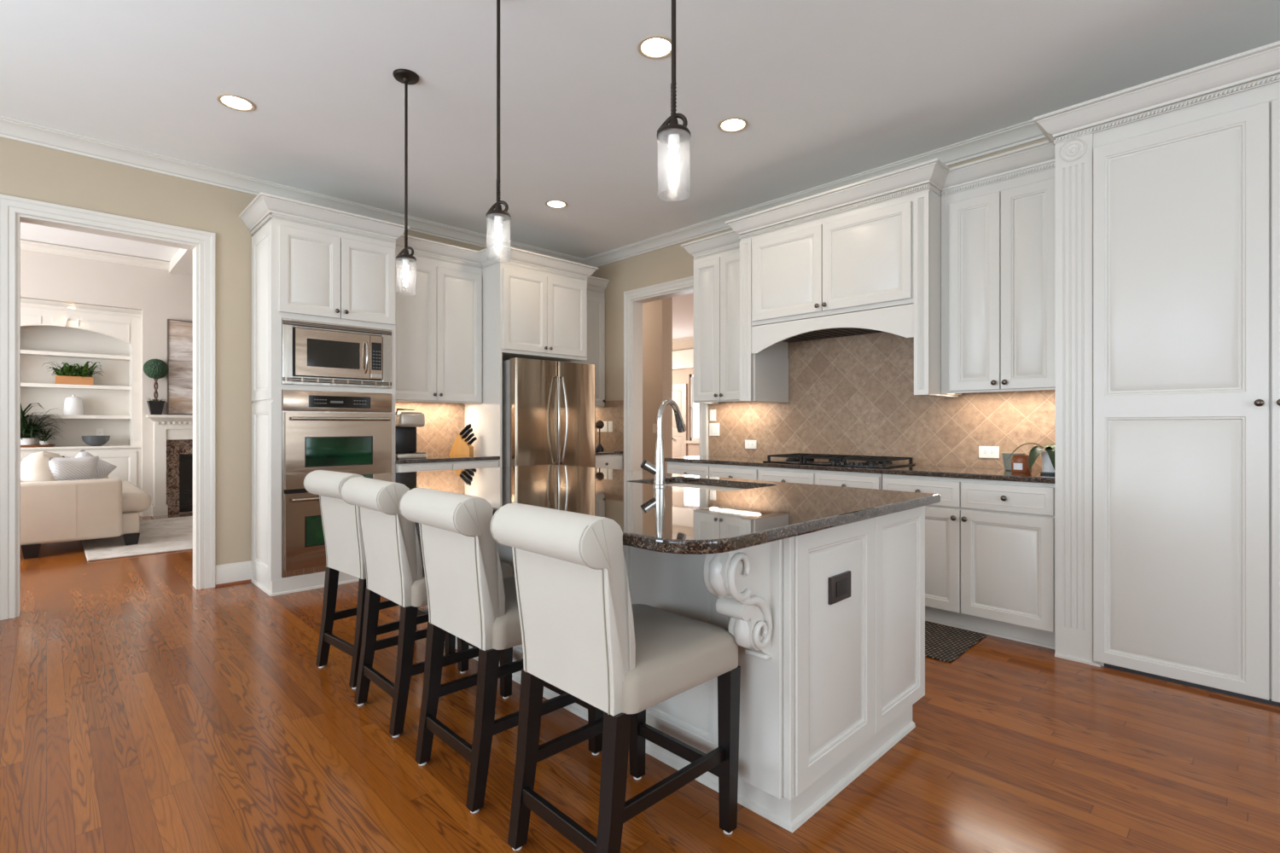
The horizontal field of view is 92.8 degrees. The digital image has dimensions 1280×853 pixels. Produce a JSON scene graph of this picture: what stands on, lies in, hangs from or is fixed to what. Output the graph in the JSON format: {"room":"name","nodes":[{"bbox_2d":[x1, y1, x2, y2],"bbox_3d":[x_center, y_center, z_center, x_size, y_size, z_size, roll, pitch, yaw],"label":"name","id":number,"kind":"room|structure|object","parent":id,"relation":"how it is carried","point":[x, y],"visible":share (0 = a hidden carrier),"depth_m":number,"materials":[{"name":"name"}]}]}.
{"room":"kitchen","nodes":[
{"label":"kitchen","id":0,"kind":"room"},
{"bbox_2d":[20,221,179,261],"bbox_3d":[-5.575,-2.225,6.003,8.670,0.100,5.299,0,0,-44],"label":"ceiling","id":1,"kind":"structure","parent":0,"point":[31,232],"depth_m":7.24,"materials":[{"name":"paint"}]},
{"bbox_2d":[168,248,192,276],"bbox_3d":[-4.520,-2.107,6.583,0.370,0.135,4.660,0,0,-44],"label":"crown molding","id":2,"kind":"structure","parent":1,"relation":"attached to","point":[182,262],"depth_m":7.73,"materials":[{"name":"white paint"}]},
{"bbox_2d":[20,249,192,516],"bbox_3d":[-7.175,-0.495,7.697,8.740,3.360,0.640,0,0,-44],"label":"wall","id":3,"kind":"structure","parent":0,"point":[43,276],"depth_m":7.89,"materials":[{"name":"beige paint"}]},
{"bbox_2d":[20,239,169,270],"bbox_3d":[-6.946,-2.118,7.411,8.390,0.096,0.090,0,0,-44],"label":"trim","id":4,"kind":"structure","parent":3,"relation":"attached to","point":[25,245],"depth_m":7.56,"materials":[{"name":"white paint"}]},
{"bbox_2d":[142,505,151,517],"bbox_3d":[-6.438,1.107,7.957,0.091,0.155,0.016,0,0,-44],"label":"baseboard","id":5,"kind":"structure","parent":3,"relation":"attached to","point":[148,512],"depth_m":7.96,"materials":[{"name":"white paint"}]},
{"bbox_2d":[167,319,192,414],"bbox_3d":[-5.857,-0.780,8.493,1.168,1.268,0.050,0,0,-44],"label":"painting","id":6,"kind":"object","parent":3,"relation":"attached to","point":[179,332],"visible":0.28,"depth_m":8.17,"materials":[{"name":"fabric"}]},
{"bbox_2d":[0,137,486,565],"bbox_3d":[-3.223,-0.595,4.491,7.130,3.560,0.148,0,0,-44],"label":"wall","id":7,"kind":"structure","parent":0,"point":[27,171],"depth_m":4.52,"materials":[{"name":"beige paint"}]},
{"bbox_2d":[0,193,215,620],"bbox_3d":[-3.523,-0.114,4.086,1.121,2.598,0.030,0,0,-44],"label":"trim","id":8,"kind":"structure","parent":7,"relation":"attached to","point":[10,206],"depth_m":3.91,"materials":[{"name":"white paint"}]},
{"bbox_2d":[215,560,252,587],"bbox_3d":[-3.036,1.107,4.562,0.240,0.155,0.028,0,0,-44],"label":"baseboard","id":9,"kind":"structure","parent":7,"relation":"attached to","point":[236,572],"depth_m":4.56,"materials":[{"name":"white paint"}]},
{"bbox_2d":[395,234,482,404],"bbox_3d":[-1.873,-0.895,5.420,0.896,1.380,0.415,0,0,-44],"label":"upper cabinet","id":10,"kind":"object","parent":7,"relation":"attached to","point":[439,328],"visible":0.84,"depth_m":5.32,"materials":[{"name":"white paint"}]},
{"bbox_2d":[569,275,609,407],"bbox_3d":[-0.656,-0.895,6.605,0.498,1.380,0.415,0,0,-44],"label":"upper cabinet","id":11,"kind":"object","parent":7,"relation":"attached to","point":[596,286],"visible":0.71,"depth_m":6.59,"materials":[{"name":"white paint"}]},
{"bbox_2d":[0,512,1279,852],"bbox_3d":[-0.257,1.245,4.635,14.500,0.120,15.400,0,0,-44],"label":"floor","id":12,"kind":"structure","parent":0,"point":[143,710],"depth_m":2.17,"materials":[{"name":"brown wood"}]},
{"bbox_2d":[20,297,141,516],"bbox_3d":[-7.224,-0.165,7.584,1.554,2.700,0.444,0,0,-44],"label":"bookcase","id":13,"kind":"object","parent":12,"relation":"on","point":[59,333],"visible":0.41,"depth_m":7.80,"materials":[{"name":"white paint"}]},
{"bbox_2d":[20,444,55,448],"bbox_3d":[-7.388,0.244,7.349,0.499,0.030,0.302,0,0,-44],"label":"tray","id":14,"kind":"object","parent":13,"relation":"on","point":[33,445],"visible":0.65,"depth_m":7.32,"materials":[{"name":"brown wood"}]},
{"bbox_2d":[20,402,49,441],"bbox_3d":[-7.362,-0.013,7.102,0.690,0.515,0.444,0,0,-44],"label":"potted plant","id":15,"kind":"object","parent":14,"relation":"on","point":[30,404],"visible":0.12,"depth_m":7.24,"materials":[{"name":"green plant"}]},
{"bbox_2d":[20,403,64,445],"bbox_3d":[-7.258,-0.013,7.219,0.707,0.516,0.429,0,0,-44],"label":"potted plant","id":16,"kind":"object","parent":14,"relation":"on","point":[30,437],"visible":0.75,"depth_m":7.27,"materials":[{"name":"green plant"}]},
{"bbox_2d":[34,427,60,444],"bbox_3d":[-7.205,0.130,7.382,0.286,0.229,0.204,0,0,-44],"label":"potted plant","id":17,"kind":"object","parent":14,"relation":"on","point":[43,441],"visible":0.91,"depth_m":7.40,"materials":[{"name":"green plant"}]},
{"bbox_2d":[42,361,104,385],"bbox_3d":[-7.153,-0.673,7.703,0.581,0.311,0.347,0,0,-25],"label":"planter box","id":18,"kind":"object","parent":13,"relation":"on","point":[69,375],"visible":1,"depth_m":7.67,"materials":[{"name":"brown wood"}]},
{"bbox_2d":[64,395,83,415],"bbox_3d":[-7.182,-0.263,7.725,0.184,0.258,0.184,0,0,-44],"label":"lidded jar","id":19,"kind":"object","parent":13,"relation":"on","point":[72,405],"visible":1,"depth_m":7.67,"materials":[{"name":"white ceramic"}]},
{"bbox_2d":[81,436,110,446],"bbox_3d":[-6.953,0.195,7.787,0.276,0.130,0.276,0,0,-44],"label":"bowl","id":20,"kind":"object","parent":13,"relation":"on","point":[89,440],"visible":1,"depth_m":7.70,"materials":[{"name":"grey ceramic"}]},
{"bbox_2d":[95,428,103,436],"bbox_3d":[-7.086,0.095,7.992,0.075,0.118,0.009,0,0,-44],"label":"power outlet","id":21,"kind":"object","parent":13,"relation":"attached to","point":[99,432],"visible":0.85,"depth_m":7.99,"materials":[{"name":"white plastic"}]},
{"bbox_2d":[20,450,151,558],"bbox_3d":[-5.979,0.712,6.354,1.220,0.945,2.112,0,0,-44],"label":"sofa","id":22,"kind":"object","parent":12,"relation":"on","point":[52,510],"visible":0.68,"depth_m":5.66,"materials":[{"name":"beige fabric"}]},
{"bbox_2d":[20,453,58,482],"bbox_3d":[-5.791,0.505,5.918,0.360,0.360,0.740,0,-14,-44],"label":"cushion","id":23,"kind":"object","parent":22,"relation":"on","point":[35,468],"depth_m":5.66,"materials":[{"name":"beige fabric"}]},
{"bbox_2d":[21,450,62,462],"bbox_3d":[-6.364,0.505,6.505,0.360,0.360,0.740,0,-14,-44],"label":"cushion","id":24,"kind":"object","parent":22,"relation":"on","point":[41,452],"depth_m":6.29,"materials":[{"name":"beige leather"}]},
{"bbox_2d":[48,455,98,480],"bbox_3d":[-5.467,0.465,5.871,0.194,0.338,0.360,0,0,34],"label":"throw pillow","id":25,"kind":"object","parent":22,"relation":"on","point":[61,468],"visible":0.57,"depth_m":5.82,"materials":[{"name":"grey fabric"}]},
{"bbox_2d":[75,449,116,478],"bbox_3d":[-5.541,0.455,6.105,0.179,0.442,0.447,0,0,34],"label":"throw pillow","id":26,"kind":"object","parent":22,"relation":"on","point":[103,468],"visible":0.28,"depth_m":6.14,"materials":[{"name":"grey fabric"}]},
{"bbox_2d":[122,481,137,487],"bbox_3d":[-6.218,0.767,6.786,0.960,0.205,0.920,0,0,-44],"label":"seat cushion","id":27,"kind":"object","parent":22,"relation":"on","point":[125,484],"depth_m":6.93,"materials":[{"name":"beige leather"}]},
{"bbox_2d":[122,486,151,513],"bbox_3d":[-5.569,0.767,6.120,0.960,0.205,0.920,0,0,-44],"label":"seat cushion","id":28,"kind":"object","parent":22,"relation":"on","point":[135,500],"depth_m":6.06,"materials":[{"name":"beige fabric"}]},
{"bbox_2d":[81,516,192,561],"bbox_3d":[-4.752,1.178,7.140,2.645,0.013,2.540,0,0,-44],"label":"area rug","id":29,"kind":"object","parent":12,"relation":"on","point":[158,536],"visible":0.24,"depth_m":6.12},
{"bbox_2d":[145,414,192,519],"bbox_3d":[-5.690,0.522,8.376,1.685,1.325,0.460,0,0,-44],"label":"fireplace","id":30,"kind":"object","parent":12,"relation":"on","point":[172,434],"visible":0.29,"depth_m":8.10,"materials":[{"name":"white paint"}]},
{"bbox_2d":[142,359,168,414],"bbox_3d":[-6.311,-0.507,7.945,0.265,0.733,0.265,0,0,-44],"label":"topiary","id":31,"kind":"object","parent":30,"relation":"on","point":[154,369],"visible":1,"depth_m":7.89,"materials":[{"name":"green plant"}]},
{"bbox_2d":[146,401,165,414],"bbox_3d":[-6.311,-0.231,7.945,0.172,0.180,0.172,0,0,-44],"label":"pot","id":32,"kind":"object","parent":30,"relation":"on","point":[154,407],"depth_m":7.89,"materials":[{"name":"black ceramic"}]},
{"bbox_2d":[145,414,192,418],"bbox_3d":[-5.777,-0.121,8.465,1.685,0.037,0.210,0,0,-44],"label":"mantel shelf","id":33,"kind":"object","parent":30,"relation":"attached to","point":[147,416],"depth_m":7.94,"materials":[{"name":"white paint"}]},
{"bbox_2d":[180,454,192,509],"bbox_3d":[-5.837,0.762,8.526,0.965,0.725,0.009,0,0,-44],"label":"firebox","id":34,"kind":"object","parent":30,"relation":"attached to","point":[186,461],"depth_m":8.24,"materials":[{"name":"black metal"}]},
{"bbox_2d":[238,192,409,596],"bbox_3d":[-2.428,-0.200,4.720,1.032,2.770,0.643,0,0,-44],"label":"tall cabinet","id":35,"kind":"object","parent":12,"relation":"on","point":[311,262],"visible":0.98,"depth_m":4.44,"materials":[{"name":"white paint"}]},
{"bbox_2d":[281,389,391,577],"bbox_3d":[-2.390,0.409,4.706,0.766,1.324,0.590,0,0,-44],"label":"double oven","id":36,"kind":"object","parent":35,"relation":"in","point":[351,433],"visible":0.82,"depth_m":4.41,"materials":[{"name":"metal"}]},
{"bbox_2d":[314,399,366,405],"bbox_3d":[-2.229,-0.176,4.542,0.368,0.033,0.001,0,0,-44],"label":"control panel","id":37,"kind":"object","parent":36,"relation":"attached to","point":[317,402],"depth_m":4.54,"materials":[{"name":"black plastic"}]},
{"bbox_2d":[281,318,391,388],"bbox_3d":[-2.359,-0.526,4.673,0.766,0.463,0.481,0,0,-44],"label":"microwave","id":38,"kind":"object","parent":35,"relation":"in","point":[311,356],"visible":1,"depth_m":4.51,"materials":[{"name":"metal"}]},
{"bbox_2d":[372,350,380,368],"bbox_3d":[-2.036,-0.511,4.712,0.058,0.132,0.001,0,0,-44],"label":"keypad","id":39,"kind":"object","parent":38,"relation":"attached to","point":[376,354],"depth_m":4.71,"materials":[{"name":"black plastic"}]},
{"bbox_2d":[303,470,455,689],"bbox_3d":[-1.284,0.702,3.037,0.444,0.967,0.589,0,0,41],"label":"counter stool","id":40,"kind":"object","parent":12,"relation":"on","point":[340,521],"visible":0.52,"depth_m":2.89,"materials":[{"name":"beige fabric"}]},
{"bbox_2d":[340,477,512,738],"bbox_3d":[-0.904,0.702,2.609,0.589,0.967,0.444,0,0,-44],"label":"counter stool","id":41,"kind":"object","parent":12,"relation":"on","point":[394,568],"visible":0.79,"depth_m":2.40,"materials":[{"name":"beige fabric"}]},
{"bbox_2d":[395,459,498,472],"bbox_3d":[-1.783,0.744,5.328,0.896,0.882,0.672,0,0,-44],"label":"base cabinet","id":42,"kind":"object","parent":12,"relation":"on","point":[406,468],"visible":0.03,"depth_m":5.07,"materials":[{"name":"white paint"}]},
{"bbox_2d":[395,454,500,464],"bbox_3d":[-1.790,0.286,5.334,0.896,0.030,0.640,0,0,-44],"label":"countertop","id":43,"kind":"structure","parent":42,"relation":"on","point":[430,458],"depth_m":5.16,"materials":[{"name":"brown stone"}]},
{"bbox_2d":[395,408,426,459],"bbox_3d":[-1.976,0.064,5.132,0.250,0.413,0.290,0,0,-44],"label":"coffee maker","id":44,"kind":"object","parent":43,"relation":"on","point":[406,423],"visible":0.77,"depth_m":5.06,"materials":[{"name":"silver metal"}]},
{"bbox_2d":[448,432,473,455],"bbox_3d":[-1.644,0.168,5.608,0.190,0.205,0.110,0,0,4],"label":"knife block","id":45,"kind":"object","parent":43,"relation":"on","point":[460,447],"visible":0.88,"depth_m":5.55,"materials":[{"name":"brown wood"}]},
{"bbox_2d":[459,424,469,435],"bbox_3d":[-1.615,0.051,5.573,0.110,0.120,0.022,0,0,4],"label":"knife","id":46,"kind":"object","parent":45,"relation":"in","point":[462,431],"visible":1,"depth_m":5.57,"materials":[{"name":"black plastic"}]},
{"bbox_2d":[461,429,471,438],"bbox_3d":[-1.598,0.085,5.572,0.106,0.115,0.021,0,0,4],"label":"knife","id":47,"kind":"object","parent":45,"relation":"in","point":[468,430],"visible":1,"depth_m":5.57,"materials":[{"name":"black plastic"}]},
{"bbox_2d":[399,488,603,813],"bbox_3d":[-0.480,0.702,2.156,0.589,0.967,0.444,0,0,-44],"label":"counter stool","id":48,"kind":"object","parent":12,"relation":"on","point":[469,599],"visible":0.81,"depth_m":1.95,"materials":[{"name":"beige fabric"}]},
{"bbox_2d":[465,244,598,467],"bbox_3d":[-1.085,-0.200,5.969,1.155,2.770,0.727,0,0,-44],"label":"tall cabinet","id":49,"kind":"object","parent":12,"relation":"on","point":[534,305],"visible":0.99,"depth_m":5.63,"materials":[{"name":"white paint"}]},
{"bbox_2d":[501,357,595,467],"bbox_3d":[-1.000,0.292,5.925,0.925,1.785,0.854,0,0,-44],"label":"refrigerator","id":50,"kind":"object","parent":12,"relation":"on","point":[549,407],"visible":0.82,"depth_m":5.59,"materials":[{"name":"silver metal"}]},
{"bbox_2d":[595,453,622,470],"bbox_3d":[-0.567,0.744,6.513,0.498,0.882,0.672,0,0,-44],"label":"base cabinet","id":51,"kind":"object","parent":12,"relation":"on","point":[611,462],"visible":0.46,"depth_m":6.34,"materials":[{"name":"white paint"}]},
{"bbox_2d":[595,450,622,455],"bbox_3d":[-0.576,0.286,6.517,0.491,0.030,0.640,0,0,-44],"label":"countertop","id":52,"kind":"structure","parent":51,"relation":"on","point":[605,452],"depth_m":6.34,"materials":[{"name":"brown stone"}]},
{"bbox_2d":[595,420,604,451],"bbox_3d":[-0.433,0.106,6.536,0.100,0.328,0.100,0,0,-44],"label":"ornament","id":53,"kind":"object","parent":52,"relation":"on","point":[599,424],"visible":0.98,"depth_m":6.51,"materials":[{"name":"black metal"}]},
{"bbox_2d":[490,502,740,852],"bbox_3d":[-0.063,0.702,1.732,0.589,0.967,0.444,0,0,-44],"label":"counter stool","id":54,"kind":"object","parent":12,"relation":"on","point":[583,635],"visible":1,"depth_m":1.59,"materials":[{"name":"beige fabric"}]},
{"bbox_2d":[414,482,925,832],"bbox_3d":[-0.118,0.743,2.839,1.212,0.884,2.366,0,0,-44],"label":"kitchen island","id":55,"kind":"object","parent":12,"relation":"on","point":[827,626],"visible":0.49,"depth_m":1.94,"materials":[{"name":"white paint"}]},
{"bbox_2d":[360,465,940,554],"bbox_3d":[-0.242,0.284,2.785,1.470,0.034,2.561,0,0,-44],"label":"island countertop","id":56,"kind":"structure","parent":55,"relation":"on","point":[671,520],"depth_m":2.15,"materials":[{"name":"brown stone"}]},
{"bbox_2d":[640,398,686,487],"bbox_3d":[0.126,0.072,2.753,0.090,0.389,0.302,0,0,42],"label":"kitchen faucet","id":57,"kind":"object","parent":56,"relation":"on","point":[658,470],"visible":1,"depth_m":2.67,"materials":[{"name":"silver metal"}]},
{"bbox_2d":[828,570,850,605],"bbox_3d":[0.634,0.513,1.931,0.133,0.084,0.011,0,0,-44],"label":"outlet plate","id":58,"kind":"object","parent":55,"relation":"attached to","point":[839,581],"depth_m":1.92,"materials":[{"name":"brown plastic"}]},
{"bbox_2d":[836,578,847,597],"bbox_3d":[0.638,0.513,1.927,0.068,0.048,0.003,0,0,-44],"label":"receptacle","id":59,"kind":"object","parent":55,"relation":"attached to","point":[841,584],"depth_m":1.92,"materials":[{"name":"black plastic"}]},
{"bbox_2d":[667,461,758,480],"bbox_3d":[0.760,0.744,5.025,0.672,0.882,0.921,0,0,-44],"label":"base cabinet","id":60,"kind":"object","parent":12,"relation":"on","point":[700,469],"visible":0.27,"depth_m":4.77,"materials":[{"name":"white paint"}]},
{"bbox_2d":[758,466,882,489],"bbox_3d":[1.403,0.744,4.365,0.672,0.882,0.921,0,0,-44],"label":"base cabinet","id":61,"kind":"object","parent":12,"relation":"on","point":[866,480],"visible":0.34,"depth_m":4.11,"materials":[{"name":"white paint"}]},
{"bbox_2d":[925,621,986,663],"bbox_3d":[1.468,1.181,3.520,0.565,0.007,0.805,0,0,-44],"label":"kitchen mat","id":62,"kind":"object","parent":12,"relation":"on","point":[945,643],"visible":0.42,"depth_m":3.33,"materials":[{"name":"black fabric"}]},
{"bbox_2d":[882,473,1055,649],"bbox_3d":[2.050,0.744,3.701,0.672,0.882,0.921,0,0,-44],"label":"base cabinet","id":63,"kind":"object","parent":12,"relation":"on","point":[990,545],"visible":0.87,"depth_m":3.38,"materials":[{"name":"white paint"}]},
{"bbox_2d":[664,455,1055,483],"bbox_3d":[1.400,0.286,4.378,0.645,0.030,2.802,0,0,-44],"label":"countertop","id":64,"kind":"structure","parent":63,"relation":"on","point":[974,473],"depth_m":3.89,"materials":[{"name":"brown stone"}]},
{"bbox_2d":[762,453,915,468],"bbox_3d":[1.405,0.244,4.355,0.510,0.052,0.910,0,0,-44],"label":"gas cooktop","id":65,"kind":"object","parent":64,"relation":"in","point":[798,458],"visible":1,"depth_m":4.23,"materials":[{"name":"black metal"}]},
{"bbox_2d":[1001,452,1025,471],"bbox_3d":[2.251,0.215,3.672,0.126,0.110,0.126,0,0,-44],"label":"ceramic cup","id":66,"kind":"object","parent":64,"relation":"on","point":[1007,464],"visible":0.56,"depth_m":3.65,"materials":[{"name":"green ceramic"}]},
{"bbox_2d":[1011,454,1031,473],"bbox_3d":[2.204,0.221,3.521,0.102,0.100,0.103,0,0,26],"label":"candle jar","id":67,"kind":"object","parent":64,"relation":"on","point":[1019,462],"visible":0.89,"depth_m":3.48,"materials":[{"name":"orange glass"}]},
{"bbox_2d":[1006,442,1055,475],"bbox_3d":[2.241,0.184,3.405,0.254,0.172,0.224,0,0,1],"label":"potted plant","id":68,"kind":"object","parent":64,"relation":"on","point":[1048,457],"visible":0.8,"depth_m":3.38,"materials":[{"name":"green plant"}]},
{"bbox_2d":[1033,40,1279,706],"bbox_3d":[2.842,-0.200,2.831,0.751,2.770,1.580,0,0,-44],"label":"pantry cabinet","id":69,"kind":"object","parent":12,"relation":"on","point":[1167,218],"visible":1,"depth_m":2.80,"materials":[{"name":"white paint"}]},
{"bbox_2d":[0,0,1279,342],"bbox_3d":[0.118,-1.925,5.182,12.880,0.120,14.740,0,0,-44],"label":"ceiling","id":70,"kind":"structure","parent":0,"point":[826,91],"depth_m":3.34,"materials":[{"name":"paint"}]},
{"bbox_2d":[216,93,255,111],"bbox_3d":[-2.328,-1.861,3.514,0.188,0.007,0.188,0,0,-44],"label":"recessed light","id":71,"kind":"object","parent":70,"relation":"in","point":[233,101],"visible":1,"depth_m":3.51,"materials":[{"name":"white glass"}]},
{"bbox_2d":[392,68,418,296],"bbox_3d":[-1.246,-1.284,3.248,0.132,1.162,0.132,0,0,-44],"label":"pendant light","id":72,"kind":"object","parent":70,"relation":"hanging from","point":[407,77],"visible":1,"depth_m":3.24,"materials":[{"name":"black metal"}]},
{"bbox_2d":[402,259,409,267],"bbox_3d":[-1.246,-0.868,3.248,0.034,0.032,0.034,0,0,-44],"label":"socket","id":73,"kind":"object","parent":72,"relation":"attached to","point":[405,262],"depth_m":3.24,"materials":[{"name":"white metal"}]},
{"bbox_2d":[485,0,511,261],"bbox_3d":[-0.600,-1.284,2.584,0.132,1.162,0.132,0,0,-44],"label":"pendant light","id":74,"kind":"object","parent":70,"relation":"hanging from","point":[498,216],"visible":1,"depth_m":2.58,"materials":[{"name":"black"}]},
{"bbox_2d":[494,215,502,226],"bbox_3d":[-0.600,-0.868,2.584,0.034,0.032,0.034,0,0,-44],"label":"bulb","id":75,"kind":"object","parent":74,"relation":"attached to","point":[497,218],"depth_m":2.57,"materials":[{"name":"white glass"}]},
{"bbox_2d":[545,199,567,208],"bbox_3d":[-0.703,-1.861,5.121,0.188,0.007,0.188,0,0,-44],"label":"recessed light","id":76,"kind":"object","parent":70,"relation":"in","point":[555,203],"visible":1,"depth_m":5.12,"materials":[{"name":"beige glass"}]},
{"bbox_2d":[637,34,671,59],"bbox_3d":[0.080,-1.861,2.999,0.188,0.007,0.188,0,0,-44],"label":"recessed light","id":77,"kind":"object","parent":70,"relation":"in","point":[655,47],"visible":0.91,"depth_m":3.00,"materials":[{"name":"beige glass"}]},
{"bbox_2d":[657,0,690,200],"bbox_3d":[0.103,-1.284,1.862,0.132,1.162,0.132,0,0,-44],"label":"pendant light","id":78,"kind":"object","parent":70,"relation":"hanging from","point":[672,134],"visible":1,"depth_m":1.85,"materials":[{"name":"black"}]},
{"bbox_2d":[668,133,679,149],"bbox_3d":[0.103,-0.868,1.862,0.034,0.032,0.034,0,0,-44],"label":"bulb","id":79,"kind":"object","parent":78,"relation":"attached to","point":[673,139],"depth_m":1.85,"materials":[{"name":"white glass"}]},
{"bbox_2d":[717,116,748,133],"bbox_3d":[0.576,-1.861,3.773,0.188,0.007,0.188,0,0,-44],"label":"recessed light","id":80,"kind":"object","parent":70,"relation":"in","point":[730,125],"visible":1,"depth_m":3.77,"materials":[{"name":"beige glass"}]},
{"bbox_2d":[642,296,672,473],"bbox_3d":[-0.437,-0.340,8.611,0.190,3.050,2.252,0,0,-44],"label":"wall","id":81,"kind":"structure","parent":0,"point":[657,315],"depth_m":7.85,"materials":[{"name":"beige paint"}]},
{"bbox_2d":[652,424,656,433],"bbox_3d":[0.192,0.035,7.822,0.009,0.118,0.075,0,0,-44],"label":"light switch","id":82,"kind":"object","parent":81,"relation":"attached to","point":[654,425],"visible":0.79,"depth_m":7.82,"materials":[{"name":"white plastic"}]},
{"bbox_2d":[672,339,699,456],"bbox_3d":[2.679,-0.340,11.682,0.140,3.050,9.000,0,0,-44],"label":"wall","id":83,"kind":"structure","parent":0,"point":[679,376],"depth_m":13.27,"materials":[{"name":"beige paint"}]},
{"bbox_2d":[672,384,686,457],"bbox_3d":[0.700,0.130,13.538,0.103,2.090,0.820,0,0,-44],"label":"door","id":84,"kind":"structure","parent":83,"relation":"in","point":[679,391],"depth_m":13.38,"materials":[{"name":"beige paint"}]},
{"bbox_2d":[672,349,693,370],"bbox_3d":[0.947,-1.435,13.242,0.155,0.400,1.550,0,0,-44],"label":"trim","id":85,"kind":"structure","parent":83,"relation":"attached to","point":[683,359],"depth_m":13.15,"materials":[{"name":"white paint"}]},
{"bbox_2d":[685,440,699,443],"bbox_3d":[1.205,0.355,13.067,0.040,0.060,0.600,0,0,-44],"label":"window sill","id":86,"kind":"structure","parent":83,"relation":"attached to","point":[686,441],"depth_m":13.12,"materials":[{"name":"white paint"}]},
{"bbox_2d":[690,374,699,441],"bbox_3d":[1.262,-0.395,13.123,0.060,1.440,0.440,0,0,-44],"label":"window","id":87,"kind":"structure","parent":83,"relation":"in","point":[692,439],"depth_m":13.24,"materials":[{"name":"white glass"}]},
{"bbox_2d":[590,72,1279,470],"bbox_3d":[2.564,-0.340,3.754,0.148,3.050,9.280,0,0,-44],"label":"wall","id":88,"kind":"structure","parent":0,"point":[853,395],"depth_m":4.63,"materials":[{"name":"stone"}]},
{"bbox_2d":[0,116,1045,267],"bbox_3d":[0.013,-1.816,1.269,6.990,0.098,9.000,0,0,-44],"label":"trim","id":89,"kind":"structure","parent":88,"relation":"attached to","point":[1027,131],"depth_m":4.47,"materials":[{"name":"white paint"}]},
{"bbox_2d":[597,421,607,431],"bbox_3d":[-0.416,0.010,6.700,0.009,0.118,0.165,0,0,-44],"label":"light switch","id":90,"kind":"object","parent":88,"relation":"attached to","point":[604,428],"visible":0.56,"depth_m":6.67,"materials":[{"name":"white plastic"}]},
{"bbox_2d":[608,421,612,431],"bbox_3d":[-0.322,0.010,6.604,0.009,0.118,0.072,0,0,-44],"label":"light switch","id":91,"kind":"object","parent":88,"relation":"attached to","point":[610,423],"visible":1,"depth_m":6.59,"materials":[{"name":"white plastic"}]},
{"bbox_2d":[605,400,623,406],"bbox_3d":[-0.277,-0.242,6.567,0.012,0.055,0.325,0,0,-44],"label":"trim","id":92,"kind":"structure","parent":88,"relation":"attached to","point":[616,403],"depth_m":6.55,"materials":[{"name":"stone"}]},
{"bbox_2d":[631,286,693,471],"bbox_3d":[0.292,-0.065,6.092,0.148,2.500,0.940,0,0,-44],"label":"door frame","id":93,"kind":"structure","parent":88,"relation":"in","point":[637,305],"depth_m":6.40,"materials":[{"name":"white paint"}]},
{"bbox_2d":[623,275,709,470],"bbox_3d":[0.232,-0.114,6.033,0.030,2.598,1.136,0,0,-44],"label":"trim","id":94,"kind":"structure","parent":88,"relation":"attached to","point":[686,282],"depth_m":6.37,"materials":[{"name":"white paint"}]},
{"bbox_2d":[680,230,740,403],"bbox_3d":[0.755,-0.892,5.220,0.407,1.385,0.723,0,0,-44],"label":"upper cabinet","id":95,"kind":"object","parent":88,"relation":"attached to","point":[716,259],"visible":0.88,"depth_m":5.12,"materials":[{"name":"white paint"}]},
{"bbox_2d":[709,409,715,421],"bbox_3d":[0.668,-0.095,5.588,0.009,0.105,0.072,0,0,-44],"label":"light switch","id":96,"kind":"object","parent":88,"relation":"attached to","point":[712,412],"visible":1,"depth_m":5.58,"materials":[{"name":"white plastic"}]},
{"bbox_2d":[709,423,719,436],"bbox_3d":[0.680,0.035,5.575,0.009,0.118,0.118,0,0,-44],"label":"light switch","id":97,"kind":"object","parent":88,"relation":"attached to","point":[713,427],"visible":1,"depth_m":5.57,"materials":[{"name":"white plastic"}]},
{"bbox_2d":[744,440,756,448],"bbox_3d":[0.960,0.163,5.288,0.009,0.076,0.118,0,0,-44],"label":"power outlet","id":98,"kind":"object","parent":88,"relation":"attached to","point":[748,444],"visible":1,"depth_m":5.29,"materials":[{"name":"white plastic"}]},
{"bbox_2d":[725,157,958,402],"bbox_3d":[1.429,-0.887,4.384,0.609,1.395,1.574,0,0,-44],"label":"range hood","id":99,"kind":"object","parent":88,"relation":"attached to","point":[872,265],"visible":1,"depth_m":4.10,"materials":[{"name":"white paint"}]},
{"bbox_2d":[978,446,999,458],"bbox_3d":[2.262,0.172,3.951,0.009,0.076,0.118,0,0,-44],"label":"power outlet","id":100,"kind":"object","parent":88,"relation":"attached to","point":[984,451],"visible":1,"depth_m":3.95,"materials":[{"name":"white plastic"}]},
{"bbox_2d":[983,449,988,454],"bbox_3d":[2.247,0.172,3.964,0.003,0.034,0.030,0,0,-44],"label":"receptacle","id":101,"kind":"object","parent":100,"relation":"attached to","point":[985,451],"depth_m":3.96,"materials":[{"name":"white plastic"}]},
{"bbox_2d":[989,449,994,454],"bbox_3d":[2.275,0.172,3.935,0.003,0.034,0.030,0,0,-44],"label":"receptacle","id":102,"kind":"object","parent":100,"relation":"attached to","point":[992,451],"depth_m":3.93,"materials":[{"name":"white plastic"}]},
{"bbox_2d":[941,139,1055,395],"bbox_3d":[2.232,-0.894,3.704,0.407,1.382,0.676,0,0,-44],"label":"upper cabinet","id":103,"kind":"object","parent":88,"relation":"attached to","point":[998,211],"visible":0.9,"depth_m":3.61,"materials":[{"name":"white paint"}]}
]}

